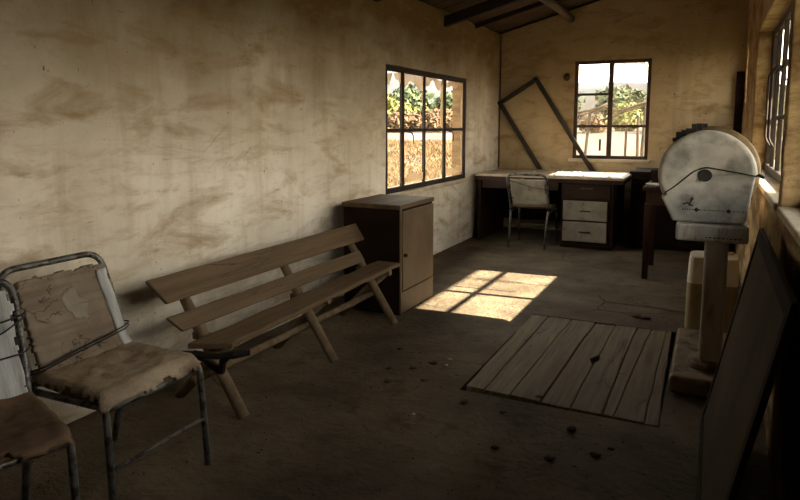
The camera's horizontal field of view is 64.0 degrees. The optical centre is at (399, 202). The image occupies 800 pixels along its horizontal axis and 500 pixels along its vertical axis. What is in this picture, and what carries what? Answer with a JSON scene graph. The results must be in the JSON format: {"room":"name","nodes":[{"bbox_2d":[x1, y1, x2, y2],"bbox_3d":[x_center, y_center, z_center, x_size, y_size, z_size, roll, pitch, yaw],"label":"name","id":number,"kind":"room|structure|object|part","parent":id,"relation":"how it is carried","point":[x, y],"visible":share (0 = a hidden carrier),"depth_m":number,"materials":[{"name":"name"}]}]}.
{"room":"abandoned office","nodes":[
{"label":"abandoned office","id":0,"kind":"room"},
{"bbox_2d":[0,0,499,423],"bbox_3d":[-0.959,-0.397,3.932,0.179,2.480,9.860,3,8,26],"label":"wall","id":1,"kind":"structure","parent":0,"point":[152,138],"depth_m":3.48,"materials":[{"name":"paint"}]},
{"bbox_2d":[385,64,465,193],"bbox_3d":[0.311,-0.727,6.334,0.080,1.112,1.978,3,8,26],"label":"window","id":2,"kind":"structure","parent":1,"relation":"in","point":[421,79],"depth_m":6.21,"materials":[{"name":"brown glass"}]},
{"bbox_3d":[-0.056,-1.084,5.584,0.003,0.124,0.290,3,8,26],"label":"glass pane","id":3,"kind":"part","parent":2,"relation":"part of","materials":[{"name":"clear glass"}]},
{"bbox_3d":[0.127,-1.123,5.958,0.003,0.136,0.445,3,8,26],"label":"glass pane","id":4,"kind":"part","parent":2,"relation":"part of","materials":[{"name":"clear glass"}]},
{"bbox_3d":[0.343,-1.186,6.396,0.003,0.117,0.480,3,8,26],"label":"glass pane","id":5,"kind":"part","parent":2,"relation":"part of","materials":[{"name":"clear glass"}]},
{"bbox_3d":[0.585,-1.266,6.886,0.003,0.077,0.525,3,8,26],"label":"glass pane","id":6,"kind":"part","parent":2,"relation":"part of","materials":[{"name":"clear glass"}]},
{"bbox_2d":[389,178,469,194],"bbox_3d":[0.241,-0.163,6.437,0.240,0.038,2.038,3,8,26],"label":"trim","id":7,"kind":"structure","parent":1,"relation":"attached to","point":[444,184],"depth_m":6.30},
{"bbox_2d":[452,85,461,175],"bbox_3d":[0.650,-0.841,7.255,0.120,1.097,0.016,3,8,26],"label":"trim","id":8,"kind":"structure","parent":1,"relation":"attached to","point":[456,97],"depth_m":7.25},
{"bbox_2d":[474,0,556,27],"bbox_3d":[2.112,-2.301,6.663,2.830,0.774,0.035,3,8,26],"label":"beam","id":9,"kind":"structure","parent":1,"relation":"attached to","point":[537,4],"depth_m":7.11,"materials":[{"name":"brown wood"}]},
{"bbox_2d":[0,226,776,499],"bbox_3d":[0.381,0.900,3.571,3.100,0.008,10.010,3,8,26],"label":"floor","id":10,"kind":"structure","parent":0,"point":[356,467],"depth_m":2.86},
{"bbox_2d":[0,278,80,499],"bbox_3d":[-1.299,0.690,1.915,0.466,0.815,0.581,-7,10,-45],"label":"metal chair","id":11,"kind":"object","parent":10,"relation":"on","point":[29,430],"visible":1,"depth_m":1.97,"materials":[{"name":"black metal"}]},
{"bbox_3d":[-1.405,0.483,1.992,0.404,0.338,0.194,-7,10,-45],"label":"backrest","id":12,"kind":"part","parent":11,"relation":"part of","materials":[{"name":"white fabric"}]},
{"bbox_3d":[-1.441,0.473,2.027,0.453,0.411,0.179,-7,10,-45],"label":"frame","id":13,"kind":"part","parent":11,"relation":"part of","materials":[{"name":"grey metal"}]},
{"bbox_3d":[-1.280,0.862,2.197,0.124,0.406,0.027,6,9,39],"label":"leg","id":14,"kind":"part","parent":11,"relation":"part of","materials":[{"name":"grey metal"}]},
{"bbox_3d":[-1.125,0.726,1.740,0.425,0.028,0.028,-7,10,-45],"label":"seat frame","id":15,"kind":"part","parent":11,"relation":"part of","materials":[{"name":"grey metal"}]},
{"bbox_3d":[-1.252,0.684,1.864,0.448,0.088,0.410,-7,10,-45],"label":"seat","id":16,"kind":"part","parent":11,"relation":"part of","materials":[{"name":"brown leather"}]},
{"bbox_3d":[-0.970,0.891,1.910,0.069,0.413,0.027,5,9,38],"label":"leg","id":17,"kind":"part","parent":11,"relation":"part of","materials":[{"name":"grey metal"}]},
{"bbox_2d":[0,251,210,499],"bbox_3d":[-1.098,0.632,2.391,0.575,0.815,0.466,3,8,26],"label":"metal chair","id":18,"kind":"object","parent":10,"relation":"on","point":[83,349],"visible":0.98,"depth_m":2.36,"materials":[{"name":"leather"}]},
{"bbox_3d":[-1.337,0.848,2.314,0.124,0.406,0.027,4,8,31],"label":"leg","id":19,"kind":"part","parent":18,"relation":"part of","materials":[{"name":"grey metal"}]},
{"bbox_3d":[-1.275,0.421,2.454,0.179,0.411,0.453,3,8,26],"label":"frame","id":20,"kind":"part","parent":18,"relation":"part of","materials":[{"name":"grey metal"}]},
{"bbox_3d":[-1.148,0.669,2.189,0.391,0.039,0.025,4,8,27],"label":"seat rail","id":21,"kind":"part","parent":18,"relation":"part of","materials":[{"name":"grey metal"}]},
{"bbox_3d":[-1.229,0.429,2.433,0.196,0.337,0.404,3,8,26],"label":"backrest","id":22,"kind":"part","parent":18,"relation":"part of","materials":[{"name":"leather"}]},
{"bbox_3d":[-0.963,0.866,2.115,0.069,0.413,0.027,4,8,33],"label":"leg","id":23,"kind":"part","parent":18,"relation":"part of","materials":[{"name":"grey metal"}]},
{"bbox_3d":[-1.036,0.624,2.360,0.410,0.089,0.454,3,8,26],"label":"seat","id":24,"kind":"part","parent":18,"relation":"part of","materials":[{"name":"fabric"}]},
{"bbox_3d":[-1.162,0.804,2.669,0.124,0.406,0.027,3,7,20],"label":"leg","id":25,"kind":"part","parent":18,"relation":"part of","materials":[{"name":"grey metal"}]},
{"bbox_3d":[-0.874,0.660,2.286,0.028,0.028,0.425,3,8,26],"label":"seat frame","id":26,"kind":"part","parent":18,"relation":"part of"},
{"bbox_3d":[-0.775,0.820,2.498,0.069,0.413,0.027,2,7,19],"label":"leg","id":27,"kind":"part","parent":18,"relation":"part of","materials":[{"name":"grey metal"}]},
{"bbox_2d":[145,224,399,419],"bbox_3d":[-0.537,0.581,3.605,0.578,0.650,1.934,3,8,26],"label":"wooden bench","id":28,"kind":"object","parent":10,"relation":"on","point":[217,355],"visible":0.99,"depth_m":3.36,"materials":[{"name":"brown wood"}]},
{"bbox_3d":[-0.918,0.784,3.046,0.401,0.383,0.052,3,8,26],"label":"leg","id":29,"kind":"part","parent":28,"relation":"part of","materials":[{"name":"brown wood"}]},
{"bbox_3d":[-0.885,0.662,2.965,0.436,0.640,0.056,3,8,26],"label":"leg","id":30,"kind":"part","parent":28,"relation":"part of","materials":[{"name":"brown wood"}]},
{"bbox_3d":[-0.456,0.520,3.590,0.173,0.031,1.884,3,8,24],"label":"seat","id":31,"kind":"part","parent":28,"relation":"part of","materials":[{"name":"brown wood"}]},
{"bbox_3d":[-0.578,0.700,3.737,0.401,0.383,0.052,3,8,26],"label":"leg","id":32,"kind":"part","parent":28,"relation":"part of","materials":[{"name":"brown wood"}]},
{"bbox_3d":[-0.545,0.578,3.656,0.436,0.640,0.056,3,8,26],"label":"leg","id":33,"kind":"part","parent":28,"relation":"part of","materials":[{"name":"brown wood"}]},
{"bbox_3d":[-0.245,0.617,4.415,0.401,0.383,0.052,3,8,26],"label":"leg","id":34,"kind":"part","parent":28,"relation":"part of","materials":[{"name":"brown wood"}]},
{"bbox_3d":[-0.212,0.495,4.334,0.436,0.640,0.056,3,8,26],"label":"leg","id":35,"kind":"part","parent":28,"relation":"part of","materials":[{"name":"brown wood"}]},
{"bbox_2d":[32,251,690,497],"bbox_3d":[0.597,0.839,4.014,2.498,0.007,5.687,3,8,26],"label":"debris","id":36,"kind":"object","parent":10,"relation":"on","point":[475,251],"depth_m":2.93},
{"bbox_2d":[342,194,433,315],"bbox_3d":[-0.068,0.359,4.772,0.489,0.777,0.593,3,8,26],"label":"base cabinet","id":37,"kind":"object","parent":10,"relation":"on","point":[394,228],"visible":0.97,"depth_m":4.53,"materials":[{"name":"brown wood"}]},
{"bbox_3d":[0.126,0.672,4.716,0.010,0.150,0.571,3,8,26],"label":"kick panel","id":38,"kind":"part","parent":37,"relation":"part of","materials":[{"name":"brown wood"}]},
{"bbox_3d":[0.132,0.308,4.679,0.014,0.560,0.537,3,8,26],"label":"door","id":39,"kind":"part","parent":37,"relation":"part of","materials":[{"name":"brown wood"}]},
{"bbox_2d":[429,360,437,364],"bbox_3d":[0.186,0.892,3.581,0.048,0.014,0.054,7,10,45],"label":"clod","id":40,"kind":"object","parent":10,"relation":"on","point":[433,362],"visible":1,"depth_m":3.57,"materials":[{"name":"brown soil"}]},
{"bbox_2d":[491,445,498,449],"bbox_3d":[0.393,1.008,2.639,0.031,0.010,0.035,-4,8,-33],"label":"clod","id":41,"kind":"object","parent":10,"relation":"on","point":[494,447],"visible":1,"depth_m":2.63,"materials":[{"name":"brown soil"}]},
{"bbox_2d":[506,173,557,249],"bbox_3d":[1.454,0.066,7.046,0.465,0.815,0.588,3,8,26],"label":"metal chair","id":42,"kind":"object","parent":10,"relation":"on","point":[525,193],"visible":1,"depth_m":6.89,"materials":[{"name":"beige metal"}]},
{"bbox_3d":[1.200,0.277,7.010,0.027,0.406,0.124,3,7,20],"label":"leg","id":43,"kind":"part","parent":42,"relation":"part of","materials":[{"name":"grey metal"}]},
{"bbox_3d":[1.373,0.224,7.393,0.027,0.413,0.069,2,7,19],"label":"leg","id":44,"kind":"part","parent":42,"relation":"part of","materials":[{"name":"grey metal"}]},
{"bbox_3d":[1.367,-0.113,6.849,0.453,0.411,0.179,3,8,26],"label":"frame","id":45,"kind":"part","parent":42,"relation":"part of","materials":[{"name":"grey metal"}]},
{"bbox_3d":[1.391,-0.106,6.899,0.402,0.323,0.189,3,8,26],"label":"backrest","id":46,"kind":"part","parent":42,"relation":"part of","materials":[{"name":"beige fabric"}]},
{"bbox_3d":[1.481,0.052,7.111,0.450,0.102,0.410,3,8,26],"label":"seat","id":47,"kind":"part","parent":42,"relation":"part of","materials":[{"name":"beige fabric"}]},
{"bbox_3d":[1.558,0.298,6.836,0.027,0.406,0.124,4,8,31],"label":"leg","id":48,"kind":"part","parent":42,"relation":"part of","materials":[{"name":"grey metal"}]},
{"bbox_3d":[1.758,0.247,7.207,0.027,0.413,0.069,4,8,33],"label":"leg","id":49,"kind":"part","parent":42,"relation":"part of","materials":[{"name":"grey metal"}]},
{"bbox_2d":[498,77,594,170],"bbox_3d":[1.934,-0.602,7.960,1.510,1.916,0.050,3,8,26],"label":"frame","id":50,"kind":"object","parent":10,"relation":"on","point":[536,80],"visible":0.51,"depth_m":7.97,"materials":[{"name":"brown wood"}]},
{"bbox_3d":[1.488,-1.407,8.082,0.516,0.346,0.050,3,8,26],"label":"rail","id":51,"kind":"part","parent":50,"relation":"part of","materials":[{"name":"brown wood"}]},
{"bbox_3d":[1.735,-0.472,8.074,1.068,1.630,0.050,3,8,26],"label":"rail","id":52,"kind":"part","parent":50,"relation":"part of","materials":[{"name":"brown wood"}]},
{"bbox_3d":[2.139,-0.743,7.842,1.053,1.606,0.050,3,8,26],"label":"rail","id":53,"kind":"part","parent":50,"relation":"part of","materials":[{"name":"brown wood"}]},
{"bbox_2d":[544,454,554,460],"bbox_3d":[0.596,1.017,2.554,0.039,0.012,0.051,4,8,27],"label":"clod","id":54,"kind":"object","parent":10,"relation":"on","point":[549,457],"visible":1,"depth_m":2.55,"materials":[{"name":"brown soil"}]},
{"bbox_2d":[475,168,631,250],"bbox_3d":[1.795,0.036,7.446,1.625,0.772,1.008,3,8,26],"label":"wooden desk","id":55,"kind":"object","parent":10,"relation":"on","point":[590,206],"visible":0.94,"depth_m":6.95,"materials":[{"name":"brown wood"}]},
{"bbox_3d":[1.114,0.030,7.801,0.040,0.700,0.910,3,8,26],"label":"panel","id":56,"kind":"part","parent":55,"relation":"part of","materials":[{"name":"brown wood"}]},
{"bbox_3d":[1.333,-0.198,7.146,0.860,0.090,0.018,3,8,26],"label":"drawer","id":57,"kind":"part","parent":55,"relation":"part of","materials":[{"name":"brown wood"}]},
{"bbox_3d":[1.729,-0.065,7.958,0.920,0.550,0.030,3,8,26],"label":"modesty panel","id":58,"kind":"part","parent":55,"relation":"part of","materials":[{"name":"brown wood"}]},
{"bbox_3d":[1.978,0.311,6.875,0.460,0.215,0.035,3,8,26],"label":"drawer","id":59,"kind":"part","parent":55,"relation":"part of","materials":[{"name":"white wood"}]},
{"bbox_3d":[1.978,0.085,6.848,0.460,0.210,0.035,3,8,26],"label":"drawer","id":60,"kind":"part","parent":55,"relation":"part of","materials":[{"name":"white wood"}]},
{"bbox_3d":[1.995,-0.116,6.824,0.480,0.155,0.020,3,8,26],"label":"drawer","id":61,"kind":"part","parent":55,"relation":"part of","materials":[{"name":"brown wood"}]},
{"bbox_2d":[460,314,675,411],"bbox_3d":[1.036,0.925,3.670,0.932,0.080,1.447,3,8,26],"label":"trim","id":62,"kind":"structure","parent":10,"relation":"attached to","point":[673,334],"depth_m":3.78,"materials":[{"name":"brown wood"}]},
{"bbox_2d":[466,314,673,427],"bbox_3d":[1.035,0.920,3.668,0.932,0.086,1.434,3,8,26],"label":"floor hatch","id":63,"kind":"object","parent":62,"relation":"in","point":[552,358],"visible":0.93,"depth_m":3.48,"materials":[{"name":"brown wood"}]},
{"bbox_2d":[567,425,575,431],"bbox_3d":[0.751,0.987,2.799,0.038,0.014,0.058,5,8,35],"label":"clod","id":64,"kind":"object","parent":10,"relation":"on","point":[572,428],"visible":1,"depth_m":2.79,"materials":[{"name":"brown soil"}]},
{"bbox_2d":[590,451,600,456],"bbox_3d":[0.788,1.013,2.583,0.045,0.012,0.047,5,9,38],"label":"clod","id":65,"kind":"object","parent":10,"relation":"on","point":[592,453],"visible":1,"depth_m":2.58,"materials":[{"name":"brown soil"}]},
{"bbox_2d":[629,167,704,251],"bbox_3d":[3.042,0.060,7.008,0.960,0.830,0.720,3,8,26],"label":"sideboard","id":66,"kind":"object","parent":10,"relation":"on","point":[665,227],"visible":0.37,"depth_m":6.82,"materials":[{"name":"brown wood"}]},
{"bbox_3d":[2.693,0.080,6.806,0.430,0.680,0.012,3,8,26],"label":"door","id":67,"kind":"part","parent":66,"relation":"part of","materials":[{"name":"brown wood"}]},
{"bbox_3d":[3.092,0.104,6.612,0.420,0.680,0.012,3,8,26],"label":"door","id":68,"kind":"part","parent":66,"relation":"part of","materials":[{"name":"brown wood"}]},
{"bbox_2d":[641,180,729,278],"bbox_3d":[2.539,0.241,5.647,0.720,0.800,0.710,3,8,26],"label":"side table","id":69,"kind":"object","parent":10,"relation":"on","point":[653,192],"visible":0.44,"depth_m":5.50,"materials":[{"name":"brown wood"}]},
{"bbox_3d":[2.120,0.328,5.516,0.048,0.660,0.048,3,8,26],"label":"leg","id":70,"kind":"part","parent":69,"relation":"part of","materials":[{"name":"brown wood"}]},
{"bbox_3d":[2.389,0.261,6.064,0.048,0.660,0.048,3,8,26],"label":"leg","id":71,"kind":"part","parent":69,"relation":"part of","materials":[{"name":"brown wood"}]},
{"bbox_2d":[651,168,658,182],"bbox_3d":[2.566,-0.237,5.749,0.570,0.125,0.300,3,8,26],"label":"wooden box","id":72,"kind":"object","parent":69,"relation":"on","point":[654,171],"visible":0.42,"depth_m":5.73,"materials":[{"name":"brown wood"}]},
{"bbox_3d":[2.566,-0.287,5.743,0.570,0.025,0.300,3,8,26],"label":"lid","id":73,"kind":"part","parent":72,"relation":"part of","materials":[{"name":"brown wood"}]},
{"bbox_2d":[658,123,764,396],"bbox_3d":[1.651,0.240,3.460,0.465,1.330,0.910,3,8,26],"label":"machine","id":74,"kind":"object","parent":10,"relation":"on","point":[709,176],"visible":0.97,"depth_m":3.12,"materials":[{"name":"metal"}]},
{"bbox_3d":[1.531,-0.198,3.190,0.431,0.325,0.322,3,8,26],"label":"drum lid","id":75,"kind":"part","parent":74,"relation":"part of","materials":[{"name":"metal"}]},
{"bbox_2d":[675,220,748,244],"bbox_3d":[1.678,0.104,3.447,0.320,0.087,0.800,3,8,26],"label":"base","id":76,"kind":"object","parent":74,"relation":"on","point":[708,231],"depth_m":3.09,"materials":[{"name":"metal"}]},
{"bbox_2d":[684,251,738,332],"bbox_3d":[1.974,0.557,4.052,0.290,0.558,0.260,3,8,26],"label":"metal can","id":77,"kind":"object","parent":10,"relation":"on","point":[696,259],"visible":0.48,"depth_m":3.96,"materials":[{"name":"beige metal"}]},
{"bbox_2d":[730,71,745,243],"bbox_3d":[3.716,-0.487,7.076,0.105,1.900,0.060,3,8,26],"label":"wooden plank","id":78,"kind":"object","parent":10,"relation":"on","point":[740,80],"visible":0.23,"depth_m":6.98,"materials":[{"name":"brown wood"}]},
{"bbox_2d":[696,228,799,499],"bbox_3d":[1.160,0.613,2.217,0.197,0.890,1.280,3,8,26],"label":"framed board","id":79,"kind":"object","parent":10,"relation":"on","point":[767,306],"visible":1,"depth_m":2.02,"materials":[{"name":"brown wood"}]},
{"bbox_3d":[1.084,1.026,2.305,0.027,0.049,1.280,3,8,26],"label":"frame rail","id":80,"kind":"part","parent":79,"relation":"part of","materials":[{"name":"brown wood"}]},
{"bbox_3d":[1.430,0.546,2.765,0.177,0.792,0.050,3,8,26],"label":"frame rail","id":81,"kind":"part","parent":79,"relation":"part of","materials":[{"name":"brown wood"}]},
{"bbox_3d":[0.890,0.680,1.668,0.177,0.792,0.050,3,8,26],"label":"frame rail","id":82,"kind":"part","parent":79,"relation":"part of","materials":[{"name":"brown wood"}]},
{"bbox_3d":[1.237,0.200,2.129,0.027,0.049,1.280,3,8,26],"label":"frame rail","id":83,"kind":"part","parent":79,"relation":"part of","materials":[{"name":"brown wood"}]},
{"bbox_2d":[418,0,599,33],"bbox_3d":[0.266,-1.903,3.370,3.470,0.961,10.460,3,8,26],"label":"ceiling","id":84,"kind":"structure","parent":0,"point":[543,12],"depth_m":7.44,"materials":[{"name":"brown wood"}]},
{"bbox_2d":[498,0,749,234],"bbox_3d":[2.522,-1.241,7.763,3.170,3.232,0.228,3,8,26],"label":"wall","id":85,"kind":"structure","parent":0,"point":[697,49],"depth_m":7.51,"materials":[{"name":"paint"}]},
{"bbox_2d":[498,36,501,166],"bbox_3d":[1.285,-1.292,8.227,0.013,1.660,0.015,3,8,26],"label":"cable","id":86,"kind":"object","parent":85,"relation":"attached to","point":[501,36],"visible":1,"depth_m":8.21,"materials":[{"name":"black"}]},
{"bbox_2d":[539,0,574,22],"bbox_3d":[-0.047,-1.706,3.437,0.098,0.104,9.662,3,8,26],"label":"beam","id":87,"kind":"structure","parent":85,"relation":"attached to","point":[552,4],"depth_m":7.05,"materials":[{"name":"brown wood"}]},
{"bbox_2d":[564,74,569,80],"bbox_3d":[2.041,-1.535,7.837,0.077,0.088,0.045,3,8,26],"label":"fitting","id":88,"kind":"object","parent":85,"relation":"attached to","point":[567,76],"visible":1,"depth_m":7.82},
{"bbox_2d":[568,158,648,163],"bbox_3d":[2.545,-0.518,7.807,0.940,0.042,0.245,3,8,26],"label":"trim","id":89,"kind":"structure","parent":85,"relation":"attached to","point":[569,159],"depth_m":7.68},
{"bbox_2d":[572,58,651,159],"bbox_3d":[2.527,-1.114,7.672,0.872,1.178,0.068,3,8,26],"label":"window","id":90,"kind":"structure","parent":85,"relation":"in","point":[623,62],"depth_m":7.67,"materials":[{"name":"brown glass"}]},
{"bbox_3d":[2.718,-1.633,7.534,0.380,0.036,0.003,3,8,26],"label":"glass pane","id":91,"kind":"part","parent":90,"relation":"part of","materials":[{"name":"clear glass"}]},
{"bbox_2d":[734,0,799,499],"bbox_3d":[1.671,-0.597,2.615,0.148,3.195,9.860,3,8,26],"label":"wall","id":92,"kind":"structure","parent":0,"point":[781,417],"depth_m":2.67,"materials":[{"name":"paint"}]},
{"bbox_2d":[444,0,521,26],"bbox_3d":[1.709,-2.122,5.851,2.842,0.822,0.070,3,8,26],"label":"beam","id":93,"kind":"structure","parent":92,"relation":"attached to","point":[487,6],"depth_m":6.32,"materials":[{"name":"brown wood"}]},
{"bbox_2d":[758,169,779,210],"bbox_3d":[2.286,-0.113,3.901,0.192,0.034,2.490,3,8,26],"label":"trim","id":94,"kind":"structure","parent":92,"relation":"attached to","point":[769,186],"depth_m":3.54,"materials":[{"name":"beige paint"}]},
{"bbox_2d":[764,5,790,182],"bbox_3d":[2.292,-0.648,3.822,0.074,1.055,2.470,3,8,26],"label":"window","id":95,"kind":"structure","parent":92,"relation":"in","point":[774,81],"depth_m":4.38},
{"bbox_3d":[2.652,-0.689,4.598,0.043,0.557,0.036,3,8,26],"label":"handle","id":96,"kind":"part","parent":95,"relation":"part of","materials":[{"name":"metal"}]},
{"bbox_3d":[2.508,-0.653,4.304,0.043,0.557,0.036,3,8,26],"label":"handle","id":97,"kind":"part","parent":95,"relation":"part of","materials":[{"name":"metal"}]},
{"bbox_2d":[776,207,799,245],"bbox_3d":[1.218,0.151,1.729,0.192,0.034,2.120,3,8,26],"label":"trim","id":98,"kind":"structure","parent":92,"relation":"attached to","point":[790,216],"depth_m":2.37,"materials":[{"name":"white wood"}]},
{"label":"outside","id":99,"kind":"structure","parent":0,"visible":0},
{"bbox_2d":[388,128,782,187],"bbox_3d":[65.419,0.071,6.521,163.059,1.170,51.000,3,8,26],"label":"yard","id":100,"kind":"structure","parent":99,"point":[618,137],"depth_m":26.04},
{"bbox_2d":[387,92,399,128],"bbox_3d":[-0.688,-5.053,35.798,1.733,2.284,1.728,3,8,26],"label":"bush","id":101,"kind":"object","parent":100,"relation":"on","point":[391,102],"visible":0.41,"depth_m":35.25,"materials":[{"name":"yellow plant"}]},
{"bbox_2d":[387,108,415,132],"bbox_3d":[-0.035,-4.019,31.958,1.570,1.442,1.513,3,8,26],"label":"bush","id":102,"kind":"object","parent":100,"relation":"on","point":[393,121],"visible":0.71,"depth_m":31.68,"materials":[{"name":"brown plant"}]},
{"bbox_2d":[397,100,415,112],"bbox_3d":[0.287,-5.111,38.154,1.788,2.114,1.801,3,8,26],"label":"bush","id":103,"kind":"object","parent":100,"relation":"on","point":[407,106],"visible":0.11,"depth_m":37.79,"materials":[{"name":"yellow plant"}]},
{"bbox_2d":[388,82,434,110],"bbox_3d":[0.736,-6.355,42.732,3.470,3.531,3.587,3,8,26],"label":"bush","id":104,"kind":"object","parent":100,"relation":"on","point":[414,97],"visible":0.33,"depth_m":41.96,"materials":[{"name":"green plant"}]},
{"bbox_2d":[408,110,421,127],"bbox_3d":[0.854,-4.269,33.707,1.595,1.360,1.460,-1,7,-8],"label":"bush","id":105,"kind":"object","parent":100,"relation":"on","point":[418,115],"visible":0.37,"depth_m":33.24,"materials":[{"name":"brown plant"}]},
{"bbox_2d":[388,138,451,186],"bbox_3d":[1.305,-1.082,17.012,5.768,0.986,20.428,-1,7,-5],"label":"dry grass","id":106,"kind":"structure","parent":100,"relation":"on","point":[415,150],"depth_m":20.74,"materials":[{"name":"plant"}]},
{"bbox_2d":[419,106,448,132],"bbox_3d":[1.675,-4.048,31.931,1.558,1.557,1.499,3,8,26],"label":"bush","id":107,"kind":"object","parent":100,"relation":"on","point":[433,120],"visible":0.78,"depth_m":31.57,"materials":[{"name":"brown plant"}]},
{"bbox_2d":[432,90,452,110],"bbox_3d":[3.341,-5.825,40.471,3.429,2.838,3.090,3,8,26],"label":"bush","id":108,"kind":"object","parent":100,"relation":"on","point":[448,96],"visible":0.22,"depth_m":39.87,"materials":[{"name":"green plant"}]},
{"bbox_2d":[438,107,451,127],"bbox_3d":[2.542,-4.355,33.620,1.577,1.383,1.574,3,8,26],"label":"bush","id":109,"kind":"object","parent":100,"relation":"on","point":[449,110],"visible":0.31,"depth_m":33.20,"materials":[{"name":"brown plant"}]},
{"bbox_2d":[578,91,585,120],"bbox_3d":[9.349,-5.585,38.255,3.325,2.974,3.168,3,8,26],"label":"bush","id":110,"kind":"object","parent":100,"relation":"on","point":[582,97],"visible":0.02,"depth_m":37.79,"materials":[{"name":"green plant"}]},
{"bbox_2d":[578,113,606,132],"bbox_3d":[9.223,-3.700,30.338,1.586,1.145,1.712,3,8,26],"label":"bush","id":111,"kind":"object","parent":100,"relation":"on","point":[597,120],"visible":0.59,"depth_m":30.15,"materials":[{"name":"brown plant"}]},
{"bbox_2d":[578,101,645,155],"bbox_3d":[4.178,-1.254,14.044,2.441,1.944,1.064,3,8,26],"label":"fence","id":112,"kind":"object","parent":100,"relation":"on","point":[636,106],"visible":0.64,"depth_m":13.43,"materials":[{"name":"wood"}]},
{"bbox_3d":[3.495,-1.827,13.752,1.154,0.308,0.060,3,8,26],"label":"rail","id":113,"kind":"part","parent":112,"relation":"part of","materials":[{"name":"wood"}]},
{"bbox_3d":[3.957,-1.091,13.615,0.174,1.724,0.064,3,8,26],"label":"post","id":114,"kind":"part","parent":112,"relation":"part of","materials":[{"name":"wood"}]},
{"bbox_3d":[3.606,-1.953,13.682,1.595,0.364,0.048,3,8,26],"label":"rail","id":115,"kind":"part","parent":112,"relation":"part of","materials":[{"name":"wood"}]},
{"bbox_3d":[4.212,-1.950,13.385,0.474,0.162,0.044,3,8,26],"label":"rail","id":116,"kind":"part","parent":112,"relation":"part of","materials":[{"name":"brown wood"}]},
{"bbox_3d":[4.597,-1.848,13.208,0.818,0.333,0.056,3,8,26],"label":"rail","id":117,"kind":"part","parent":112,"relation":"part of","materials":[{"name":"brown wood"}]},
{"bbox_3d":[4.998,-1.029,14.232,0.062,1.450,0.052,3,8,26],"label":"post","id":118,"kind":"part","parent":112,"relation":"part of","materials":[{"name":"wood"}]},
{"bbox_3d":[4.692,-1.989,13.144,0.811,0.266,0.048,3,8,26],"label":"rail","id":119,"kind":"part","parent":112,"relation":"part of","materials":[{"name":"wood"}]},
{"bbox_3d":[5.227,-1.090,14.112,0.080,1.601,0.060,3,8,26],"label":"post","id":120,"kind":"part","parent":112,"relation":"part of","materials":[{"name":"wood"}]},
{"bbox_3d":[4.977,-1.095,13.113,0.108,1.852,0.068,3,8,26],"label":"post","id":121,"kind":"part","parent":112,"relation":"part of","materials":[{"name":"brown wood"}]},
{"bbox_2d":[593,84,646,130],"bbox_3d":[12.647,-5.397,36.832,2.966,2.957,3.226,1,7,10],"label":"bush","id":122,"kind":"object","parent":100,"relation":"on","point":[624,95],"visible":0.36,"depth_m":36.12,"materials":[{"name":"green plant"}]},
{"bbox_2d":[612,102,643,130],"bbox_3d":[11.434,-4.183,32.011,1.935,1.766,2.019,3,8,26],"label":"bush","id":123,"kind":"object","parent":100,"relation":"on","point":[630,118],"visible":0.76,"depth_m":31.50,"materials":[{"name":"yellow plant"}]},
{"bbox_2d":[774,78,786,170],"bbox_3d":[7.365,-1.286,11.316,1.912,3.051,1.763,3,8,26],"label":"bush","id":124,"kind":"object","parent":100,"relation":"on","point":[786,78],"visible":0.04,"depth_m":11.42,"materials":[{"name":"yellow plant"}]},
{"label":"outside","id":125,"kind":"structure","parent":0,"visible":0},
{"bbox_2d":[387,73,779,124],"bbox_3d":[27.410,-31.826,163.278,688.757,28.411,457.723,3,8,26],"label":"hill","id":126,"kind":"structure","parent":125,"point":[589,87],"depth_m":285.50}
]}

